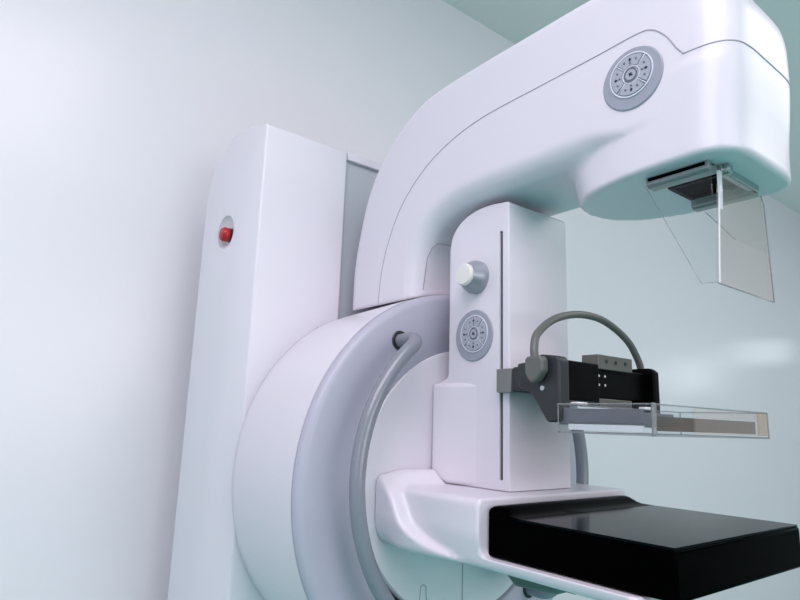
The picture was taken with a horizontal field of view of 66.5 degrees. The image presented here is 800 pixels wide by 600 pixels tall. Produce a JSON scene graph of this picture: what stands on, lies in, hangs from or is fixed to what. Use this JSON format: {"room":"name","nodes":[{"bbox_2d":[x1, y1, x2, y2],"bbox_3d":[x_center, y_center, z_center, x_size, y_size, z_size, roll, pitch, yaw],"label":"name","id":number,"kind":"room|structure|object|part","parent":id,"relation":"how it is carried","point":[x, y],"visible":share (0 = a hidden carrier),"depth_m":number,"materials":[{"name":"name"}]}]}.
{"room":"radiology room","nodes":[
{"label":"radiology room","id":0,"kind":"room"},
{"bbox_2d":[0,0,799,599],"bbox_3d":[0.105,0.273,1.784,6.800,2.490,0.100,11,-14,-37],"label":"wall","id":1,"kind":"structure","parent":0,"point":[118,118],"depth_m":1.33,"materials":[{"name":"paint"}]},
{"bbox_2d":[443,0,799,213],"bbox_3d":[1.575,-1.303,0.261,6.800,0.100,4.700,11,-14,-37],"label":"ceiling","id":2,"kind":"structure","parent":0,"point":[514,20],"depth_m":2.04,"materials":[{"name":"paint"}]},
{"bbox_3d":[1.490,1.235,-0.245,6.800,0.100,4.700,11,-14,-37],"label":"floor","id":3,"kind":"structure","parent":0,"visible":0},
{"bbox_2d":[167,124,381,599],"bbox_3d":[-0.105,0.551,1.228,0.656,1.713,0.175,11,-14,-37],"label":"stand","id":4,"kind":"object","parent":3,"relation":"on","point":[285,212],"visible":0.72,"depth_m":1.14,"materials":[{"name":"plastic"}]},
{"bbox_3d":[-0.029,-0.283,1.331,0.208,0.018,0.010,11,-14,-37],"label":"trim","id":5,"kind":"part","parent":4,"relation":"part of","materials":[{"name":"plastic"}]},
{"bbox_2d":[231,295,588,599],"bbox_3d":[0.051,0.314,1.082,0.632,0.632,0.306,11,-14,-37],"label":"gantry","id":6,"kind":"object","parent":4,"relation":"attached to","point":[349,404],"visible":0.56,"depth_m":0.91,"materials":[{"name":"white plastic"}]},
{"bbox_3d":[-0.028,0.251,0.870,0.126,0.426,0.060,11,-14,-37],"label":"handrail","id":7,"kind":"part","parent":6,"relation":"part of","materials":[{"name":"grey plastic"}]},
{"bbox_2d":[392,331,403,349],"bbox_3d":[0.001,0.064,0.964,0.032,0.032,0.002,11,-14,-37],"label":"socket","id":8,"kind":"object","parent":6,"relation":"attached to","point":[396,335],"depth_m":0.96,"materials":[{"name":"black plastic"}]},
{"bbox_2d":[375,469,658,599],"bbox_3d":[0.232,0.337,0.843,0.374,0.174,0.400,11,-14,-37],"label":"support","id":9,"kind":"object","parent":6,"relation":"attached to","point":[417,512],"visible":0.44,"depth_m":0.82,"materials":[{"name":"white plastic"}]},
{"bbox_2d":[432,202,570,491],"bbox_3d":[0.160,0.075,0.987,0.185,0.432,0.154,11,-14,-37],"label":"column","id":10,"kind":"structure","parent":9,"relation":"on","point":[508,259],"depth_m":0.93,"materials":[{"name":"white plastic"}]},
{"bbox_3d":[0.112,-0.037,0.956,0.026,0.052,0.052,11,-14,-37],"label":"knob","id":11,"kind":"part","parent":10,"relation":"part of","materials":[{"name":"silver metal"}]},
{"bbox_2d":[497,311,659,422],"bbox_3d":[0.242,0.098,0.872,0.277,0.155,0.156,11,-14,-37],"label":"carriage","id":12,"kind":"object","parent":10,"relation":"attached to","point":[554,381],"visible":1,"depth_m":0.81,"materials":[{"name":"black plastic"},{"name":"grey metal"}]},
{"bbox_3d":[0.178,0.110,0.761,0.020,0.083,0.066,11,-14,-37],"label":"plate","id":13,"kind":"part","parent":12,"relation":"part of","materials":[{"name":"black"}]},
{"bbox_3d":[0.356,0.142,0.896,0.014,0.080,0.049,11,-14,-37],"label":"plate","id":14,"kind":"part","parent":12,"relation":"part of","materials":[{"name":"black plastic"}]},
{"bbox_2d":[559,402,755,437],"bbox_3d":[0.332,0.151,0.761,0.288,0.037,0.130,11,-14,-37],"label":"paddle","id":15,"kind":"object","parent":12,"relation":"attached to","point":[614,420],"visible":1,"depth_m":0.69,"materials":[{"name":"clear plastic"}]},
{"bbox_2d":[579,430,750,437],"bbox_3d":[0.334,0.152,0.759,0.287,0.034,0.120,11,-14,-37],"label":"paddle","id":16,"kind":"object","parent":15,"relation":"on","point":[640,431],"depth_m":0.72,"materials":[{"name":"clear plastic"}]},
{"bbox_2d":[489,495,799,599],"bbox_3d":[0.304,0.294,0.761,0.303,0.060,0.244,11,-14,-37],"label":"detector","id":17,"kind":"object","parent":9,"relation":"on","point":[621,542],"visible":1,"depth_m":0.68,"materials":[{"name":"black plastic"}]},
{"bbox_2d":[523,588,531,597],"bbox_3d":[0.227,0.506,1.070,0.032,0.032,0.002,11,-14,-37],"label":"socket","id":18,"kind":"object","parent":6,"relation":"attached to","point":[527,593],"depth_m":1.06,"materials":[{"name":"black plastic"}]},
{"bbox_3d":[0.285,0.310,1.111,0.126,0.426,0.060,11,-14,-37],"label":"handrail","id":19,"kind":"part","parent":6,"relation":"part of","materials":[{"name":"grey plastic"}]},
{"bbox_2d":[353,0,790,310],"bbox_3d":[0.209,-0.196,0.998,0.196,0.372,0.733,11,-14,-37],"label":"c-arm","id":20,"kind":"object","parent":6,"relation":"attached to","point":[611,109],"visible":0.91,"depth_m":0.82,"materials":[{"name":"white plastic"}]},
{"bbox_3d":[0.334,-0.147,0.726,0.022,0.013,0.076,11,-14,-37],"label":"slide rail","id":21,"kind":"part","parent":20,"relation":"part of","materials":[{"name":"silver metal"}]},
{"bbox_3d":[0.421,-0.131,0.793,0.020,0.013,0.076,11,-14,-37],"label":"slide rail","id":22,"kind":"part","parent":20,"relation":"part of","materials":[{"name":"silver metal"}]},
{"bbox_3d":[0.406,-0.145,0.734,0.100,0.010,0.009,11,-14,-37],"label":"rail","id":23,"kind":"part","parent":20,"relation":"part of","materials":[{"name":"silver metal"}]}
]}

